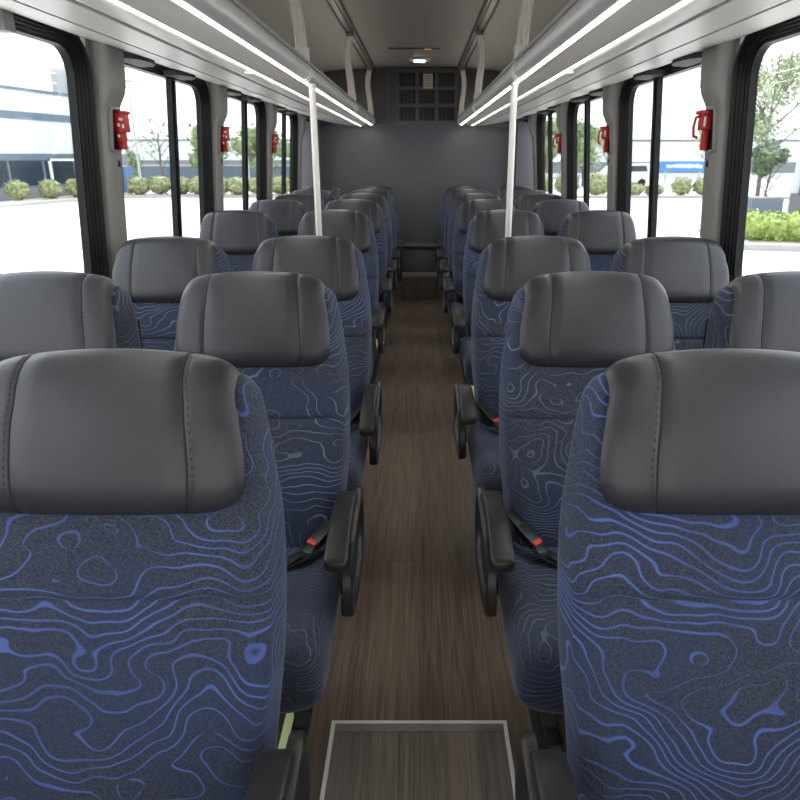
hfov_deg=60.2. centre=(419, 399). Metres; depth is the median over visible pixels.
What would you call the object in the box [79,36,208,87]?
wall
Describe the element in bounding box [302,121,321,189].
trim
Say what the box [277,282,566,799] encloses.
floor
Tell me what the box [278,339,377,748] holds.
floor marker
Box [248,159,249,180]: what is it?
lamp post
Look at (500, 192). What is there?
seat
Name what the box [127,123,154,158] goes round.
tree
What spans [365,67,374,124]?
hanger
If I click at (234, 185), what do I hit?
shrub
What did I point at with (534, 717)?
track
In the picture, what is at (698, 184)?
shrub
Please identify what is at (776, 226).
hedge
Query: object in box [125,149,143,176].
tree
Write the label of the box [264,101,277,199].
pillar cover
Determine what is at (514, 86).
pole
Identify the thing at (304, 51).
socket
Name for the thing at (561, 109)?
pillar cover
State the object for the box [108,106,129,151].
hammer
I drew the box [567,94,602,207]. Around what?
window
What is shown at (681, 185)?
shrub
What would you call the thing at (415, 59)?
recessed light
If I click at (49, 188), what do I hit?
shrub
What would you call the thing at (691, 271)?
seat
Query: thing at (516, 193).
seat
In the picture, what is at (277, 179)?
shrub
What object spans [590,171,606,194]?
shrub
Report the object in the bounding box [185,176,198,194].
shrub
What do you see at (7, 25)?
shade latch
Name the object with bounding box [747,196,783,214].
planter
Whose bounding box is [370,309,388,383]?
track
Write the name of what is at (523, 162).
trim
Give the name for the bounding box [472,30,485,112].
hanger
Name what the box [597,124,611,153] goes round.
hammer
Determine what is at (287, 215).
seat
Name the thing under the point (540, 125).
window
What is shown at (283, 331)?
seat
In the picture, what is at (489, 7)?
ceiling track
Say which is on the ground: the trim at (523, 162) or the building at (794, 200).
the building at (794, 200)
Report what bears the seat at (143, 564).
on the floor
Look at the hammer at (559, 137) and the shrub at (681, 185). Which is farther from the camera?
the shrub at (681, 185)
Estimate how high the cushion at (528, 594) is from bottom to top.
0.196 m
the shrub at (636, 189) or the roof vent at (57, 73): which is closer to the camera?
the shrub at (636, 189)
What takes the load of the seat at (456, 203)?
on the floor
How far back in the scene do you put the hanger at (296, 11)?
3.11 m
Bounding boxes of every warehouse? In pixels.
[127,139,289,163]
[547,139,799,177]
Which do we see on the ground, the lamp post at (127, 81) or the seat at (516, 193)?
the lamp post at (127, 81)
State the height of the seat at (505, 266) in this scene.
1.145 m
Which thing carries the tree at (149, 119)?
on the ground
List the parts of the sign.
post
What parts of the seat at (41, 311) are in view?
backrest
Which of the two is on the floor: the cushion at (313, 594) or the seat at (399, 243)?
the seat at (399, 243)
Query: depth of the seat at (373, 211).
5.02 m
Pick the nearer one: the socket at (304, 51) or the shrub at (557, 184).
the socket at (304, 51)
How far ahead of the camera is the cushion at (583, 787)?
1.16 m
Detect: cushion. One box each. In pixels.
[280,544,341,713]
[346,424,368,490]
[370,338,376,379]
[376,302,385,337]
[385,293,387,308]
[443,268,448,277]
[448,283,454,308]
[450,301,465,338]
[460,336,472,385]
[467,421,502,496]
[496,541,563,713]
[574,781,589,799]
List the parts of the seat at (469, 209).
panel, armrest, backrest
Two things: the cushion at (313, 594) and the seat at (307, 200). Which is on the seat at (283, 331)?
the cushion at (313, 594)
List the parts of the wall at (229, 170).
rail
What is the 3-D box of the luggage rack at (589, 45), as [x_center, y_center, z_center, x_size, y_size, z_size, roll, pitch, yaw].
[0.797,-1.483,3.029,0.765,0.164,9.900,0,19,0]
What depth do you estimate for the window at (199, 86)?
3.85 m
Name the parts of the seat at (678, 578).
panel, armrest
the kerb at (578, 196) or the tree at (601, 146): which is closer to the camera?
the kerb at (578, 196)
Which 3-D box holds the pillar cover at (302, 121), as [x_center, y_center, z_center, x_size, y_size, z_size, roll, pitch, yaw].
[-1.244,-2.434,7.157,0.163,1.100,0.157,0,19,0]
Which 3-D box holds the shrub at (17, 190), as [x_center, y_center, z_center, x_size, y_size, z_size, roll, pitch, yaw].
[-21.822,-11.309,37.283,1.323,1.260,1.360,0,19,0]
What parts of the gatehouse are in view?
blue panel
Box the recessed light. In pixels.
[409,57,429,61]
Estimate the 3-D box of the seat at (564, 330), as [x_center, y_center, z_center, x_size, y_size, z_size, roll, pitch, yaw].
[0.443,0.291,1.783,0.580,1.145,0.749,0,19,0]
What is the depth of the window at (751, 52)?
2.61 m
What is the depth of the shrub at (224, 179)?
42.05 m
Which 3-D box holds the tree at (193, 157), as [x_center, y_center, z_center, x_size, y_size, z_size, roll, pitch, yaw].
[-17.828,-20.759,58.348,4.093,5.138,4.371,0,19,0]
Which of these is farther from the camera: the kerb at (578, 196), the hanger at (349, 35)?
the kerb at (578, 196)
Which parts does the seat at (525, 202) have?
backrest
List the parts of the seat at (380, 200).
backrest, armrest, panel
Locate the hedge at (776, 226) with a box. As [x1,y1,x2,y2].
[698,208,799,241]
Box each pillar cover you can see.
[88,39,126,279]
[208,81,227,210]
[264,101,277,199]
[297,113,306,189]
[528,113,536,189]
[556,101,568,198]
[602,82,620,210]
[700,39,736,244]
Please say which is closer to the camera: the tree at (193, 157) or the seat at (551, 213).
the seat at (551, 213)
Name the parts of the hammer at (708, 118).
backing plate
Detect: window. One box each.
[13,13,108,277]
[121,62,213,236]
[228,93,266,209]
[277,109,297,193]
[536,109,555,193]
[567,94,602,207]
[616,63,705,237]
[720,15,799,282]
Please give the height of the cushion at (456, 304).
0.196 m
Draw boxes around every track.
[326,0,374,68]
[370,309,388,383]
[457,0,499,68]
[459,338,549,748]
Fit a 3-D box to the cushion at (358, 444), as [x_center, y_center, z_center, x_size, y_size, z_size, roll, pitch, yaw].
[-0.450,0.234,2.607,0.486,0.196,0.539,0,19,0]
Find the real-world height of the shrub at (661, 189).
0.897 m
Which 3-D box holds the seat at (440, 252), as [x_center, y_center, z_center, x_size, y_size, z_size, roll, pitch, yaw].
[0.450,-1.368,6.474,0.580,1.145,0.749,0,19,0]
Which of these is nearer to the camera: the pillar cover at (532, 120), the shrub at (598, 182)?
the pillar cover at (532, 120)
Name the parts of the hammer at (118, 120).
backing plate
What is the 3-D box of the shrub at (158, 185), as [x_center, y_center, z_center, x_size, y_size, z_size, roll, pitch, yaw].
[-16.134,-13.374,42.931,1.570,1.236,1.658,6,20,16]
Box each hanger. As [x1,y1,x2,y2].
[288,0,312,82]
[344,32,357,112]
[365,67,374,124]
[457,67,466,124]
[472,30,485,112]
[511,0,534,80]
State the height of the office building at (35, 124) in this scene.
7.950 m
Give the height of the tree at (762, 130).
7.319 m
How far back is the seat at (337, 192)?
7.27 m
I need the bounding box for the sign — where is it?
[660,161,704,183]
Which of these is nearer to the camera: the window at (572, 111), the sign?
the window at (572, 111)
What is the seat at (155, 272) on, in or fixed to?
on the floor
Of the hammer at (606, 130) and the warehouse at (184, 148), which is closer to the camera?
the hammer at (606, 130)
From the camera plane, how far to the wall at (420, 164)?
7.89 m
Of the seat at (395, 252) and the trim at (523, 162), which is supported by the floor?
the seat at (395, 252)
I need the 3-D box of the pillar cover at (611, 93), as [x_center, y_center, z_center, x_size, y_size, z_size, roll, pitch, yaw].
[1.183,-1.413,4.272,0.163,1.100,0.157,0,19,0]
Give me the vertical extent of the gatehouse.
6.300 m
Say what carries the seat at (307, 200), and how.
on the floor
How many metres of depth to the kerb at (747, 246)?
18.42 m
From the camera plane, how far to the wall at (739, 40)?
2.55 m
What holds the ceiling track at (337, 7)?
attached to the ceiling
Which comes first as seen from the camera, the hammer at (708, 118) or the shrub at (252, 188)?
the hammer at (708, 118)
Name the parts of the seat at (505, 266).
panel, recline lever, armrest, backrest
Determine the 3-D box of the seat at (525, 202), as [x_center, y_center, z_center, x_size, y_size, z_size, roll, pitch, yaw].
[1.020,-1.106,5.735,0.509,1.145,0.749,0,19,0]
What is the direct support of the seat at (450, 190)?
on the floor
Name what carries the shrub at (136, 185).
on the planting bed at (124, 194)
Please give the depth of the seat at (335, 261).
2.70 m
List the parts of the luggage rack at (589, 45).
edge rail, shade bracket, shade bracket, panel, shade bracket, shade bracket, shade bracket, shade bracket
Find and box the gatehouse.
[121,150,133,193]
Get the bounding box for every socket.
[294,47,309,61]
[514,45,526,58]
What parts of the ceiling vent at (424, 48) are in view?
frame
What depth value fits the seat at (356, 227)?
4.03 m
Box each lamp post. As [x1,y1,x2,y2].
[126,80,141,177]
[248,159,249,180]
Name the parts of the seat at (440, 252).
panel, armrest, backrest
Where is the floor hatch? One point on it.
(371, 759)
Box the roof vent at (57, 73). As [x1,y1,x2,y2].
[50,66,67,92]
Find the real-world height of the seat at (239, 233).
1.145 m
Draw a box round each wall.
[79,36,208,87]
[134,164,289,180]
[317,67,546,281]
[621,35,745,86]
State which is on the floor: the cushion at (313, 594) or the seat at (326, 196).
the seat at (326, 196)
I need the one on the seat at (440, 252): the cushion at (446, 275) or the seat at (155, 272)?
the cushion at (446, 275)
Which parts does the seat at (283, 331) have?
backrest, armrest, recline lever, panel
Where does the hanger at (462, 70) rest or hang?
hanging from the ceiling track at (489, 7)
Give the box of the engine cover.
[402,242,436,271]
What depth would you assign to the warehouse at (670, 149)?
77.33 m
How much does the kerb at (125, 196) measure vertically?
0.160 m
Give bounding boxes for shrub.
[1,179,31,200]
[36,177,62,198]
[64,179,76,196]
[125,176,149,194]
[147,175,170,194]
[167,175,190,193]
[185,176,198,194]
[223,177,228,194]
[226,175,249,194]
[248,177,255,193]
[273,175,289,193]
[545,170,554,191]
[553,172,580,193]
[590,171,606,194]
[631,182,645,194]
[643,184,665,194]
[670,176,693,194]
[692,176,703,194]
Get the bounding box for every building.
[0,66,75,201]
[787,145,799,214]
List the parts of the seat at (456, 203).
panel, armrest, backrest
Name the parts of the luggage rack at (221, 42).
shade bracket, shade bracket, shade bracket, panel, shade bracket, edge rail, shade bracket, shade bracket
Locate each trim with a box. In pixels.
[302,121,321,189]
[513,121,532,188]
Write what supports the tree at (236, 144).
on the ground
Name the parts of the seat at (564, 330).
panel, recline lever, armrest, backrest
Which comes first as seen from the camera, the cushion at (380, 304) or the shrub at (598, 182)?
the cushion at (380, 304)
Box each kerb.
[0,195,277,207]
[560,195,789,198]
[744,239,799,251]
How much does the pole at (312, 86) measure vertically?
1.757 m
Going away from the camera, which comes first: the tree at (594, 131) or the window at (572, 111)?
the window at (572, 111)
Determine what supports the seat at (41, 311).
on the floor
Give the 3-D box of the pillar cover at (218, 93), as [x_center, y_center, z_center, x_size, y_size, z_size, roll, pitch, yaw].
[-1.244,-1.413,4.272,0.163,1.100,0.157,0,19,0]
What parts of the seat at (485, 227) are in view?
panel, armrest, backrest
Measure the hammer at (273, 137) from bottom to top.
0.170 m
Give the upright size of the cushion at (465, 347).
0.196 m
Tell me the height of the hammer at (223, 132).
0.170 m
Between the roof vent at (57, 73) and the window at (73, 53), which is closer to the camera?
the window at (73, 53)
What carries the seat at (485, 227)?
on the floor
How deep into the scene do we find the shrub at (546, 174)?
43.88 m
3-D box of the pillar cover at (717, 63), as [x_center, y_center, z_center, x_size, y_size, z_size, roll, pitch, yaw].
[1.183,-0.893,2.801,0.163,1.100,0.157,0,19,0]
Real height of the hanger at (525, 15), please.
0.573 m
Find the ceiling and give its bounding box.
[238,0,570,72]
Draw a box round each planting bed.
[0,194,280,203]
[748,240,799,243]
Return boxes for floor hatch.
[319,720,514,799]
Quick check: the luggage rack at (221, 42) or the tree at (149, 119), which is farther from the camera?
the tree at (149, 119)
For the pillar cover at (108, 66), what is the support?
attached to the wall at (84, 40)
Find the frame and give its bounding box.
[48,159,73,197]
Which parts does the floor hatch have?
hinge plate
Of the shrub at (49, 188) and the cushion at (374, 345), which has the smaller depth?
the cushion at (374, 345)
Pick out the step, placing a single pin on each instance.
(415, 285)
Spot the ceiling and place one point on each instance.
(380, 25)
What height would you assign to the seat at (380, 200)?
1.145 m
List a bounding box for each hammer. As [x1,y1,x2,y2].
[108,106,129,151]
[218,124,229,153]
[270,132,278,153]
[553,132,562,153]
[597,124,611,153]
[692,106,717,151]
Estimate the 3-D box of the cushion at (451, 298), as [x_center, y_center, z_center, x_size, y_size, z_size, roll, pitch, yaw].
[0.460,-0.873,5.738,0.486,0.196,0.539,0,19,0]
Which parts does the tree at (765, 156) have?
crown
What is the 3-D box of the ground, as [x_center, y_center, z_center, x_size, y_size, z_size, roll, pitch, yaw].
[0.000,-20.988,66.826,280.000,0.200,260.000,0,19,0]
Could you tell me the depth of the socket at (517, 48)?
3.05 m
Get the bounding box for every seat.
[0,271,142,361]
[0,348,310,799]
[112,236,230,350]
[174,271,363,736]
[199,210,277,271]
[248,199,307,236]
[252,235,381,490]
[275,193,324,211]
[293,189,335,206]
[298,209,385,379]
[307,186,344,199]
[324,199,392,356]
[340,193,396,308]
[349,189,399,314]
[357,186,402,262]
[435,186,482,262]
[437,189,490,277]
[439,193,499,338]
[443,199,515,338]
[451,209,543,385]
[454,235,590,496]
[475,271,674,749]
[493,186,530,199]
[502,189,544,204]
[513,193,560,210]
[515,348,799,799]
[531,199,589,235]
[558,210,635,270]
[611,236,728,350]
[702,271,799,351]
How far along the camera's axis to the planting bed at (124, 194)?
38.77 m
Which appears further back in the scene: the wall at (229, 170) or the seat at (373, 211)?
the wall at (229, 170)
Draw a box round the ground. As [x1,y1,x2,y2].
[0,178,799,275]
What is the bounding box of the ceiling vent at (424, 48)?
[387,47,441,49]
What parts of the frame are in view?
post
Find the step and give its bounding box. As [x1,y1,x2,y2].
[402,272,436,298]
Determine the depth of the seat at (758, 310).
1.85 m
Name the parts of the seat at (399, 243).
backrest, armrest, panel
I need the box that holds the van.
[592,164,649,185]
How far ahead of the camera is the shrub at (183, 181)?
42.53 m
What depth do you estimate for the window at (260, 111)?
5.43 m
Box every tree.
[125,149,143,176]
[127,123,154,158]
[136,106,168,176]
[183,123,233,168]
[229,122,289,173]
[545,117,578,172]
[560,118,605,186]
[594,132,607,168]
[686,130,704,160]
[750,138,791,195]
[752,44,799,195]
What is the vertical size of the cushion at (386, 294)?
0.196 m
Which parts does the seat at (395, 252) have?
backrest, armrest, panel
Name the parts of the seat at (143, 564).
armrest, panel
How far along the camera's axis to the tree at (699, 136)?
56.72 m
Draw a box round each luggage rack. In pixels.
[0,0,374,125]
[457,0,799,125]
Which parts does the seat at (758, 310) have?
backrest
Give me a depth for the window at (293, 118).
6.90 m
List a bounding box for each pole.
[308,83,321,235]
[505,83,517,236]
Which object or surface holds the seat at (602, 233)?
on the floor
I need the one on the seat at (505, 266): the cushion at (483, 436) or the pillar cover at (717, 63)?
the cushion at (483, 436)
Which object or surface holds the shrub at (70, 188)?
on the planting bed at (124, 194)
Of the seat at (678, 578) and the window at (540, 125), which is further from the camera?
the window at (540, 125)
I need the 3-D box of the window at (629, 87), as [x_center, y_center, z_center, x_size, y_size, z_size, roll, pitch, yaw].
[1.225,-1.158,3.531,0.133,1.017,1.370,0,19,0]
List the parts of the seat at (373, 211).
backrest, armrest, panel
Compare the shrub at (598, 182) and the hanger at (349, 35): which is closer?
the hanger at (349, 35)
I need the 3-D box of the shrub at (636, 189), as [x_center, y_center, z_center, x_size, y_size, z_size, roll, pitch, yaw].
[13.435,-13.214,43.259,1.471,0.969,1.473,17,26,40]
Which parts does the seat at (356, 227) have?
backrest, armrest, panel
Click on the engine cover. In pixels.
(417, 256)
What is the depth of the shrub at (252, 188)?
42.01 m
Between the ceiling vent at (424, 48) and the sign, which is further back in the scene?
the sign
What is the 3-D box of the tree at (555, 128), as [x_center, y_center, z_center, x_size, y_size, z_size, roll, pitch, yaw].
[9.751,-19.751,54.585,4.483,5.746,4.442,-14,24,-35]
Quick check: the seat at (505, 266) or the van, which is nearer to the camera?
the seat at (505, 266)
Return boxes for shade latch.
[0,8,15,32]
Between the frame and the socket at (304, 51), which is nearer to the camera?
the socket at (304, 51)
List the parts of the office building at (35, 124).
pane, pane, pane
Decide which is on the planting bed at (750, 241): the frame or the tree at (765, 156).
the tree at (765, 156)
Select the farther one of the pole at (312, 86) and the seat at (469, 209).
the seat at (469, 209)
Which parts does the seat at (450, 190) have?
panel, armrest, backrest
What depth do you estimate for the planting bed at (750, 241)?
19.13 m
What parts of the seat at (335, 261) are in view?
backrest, armrest, recline lever, panel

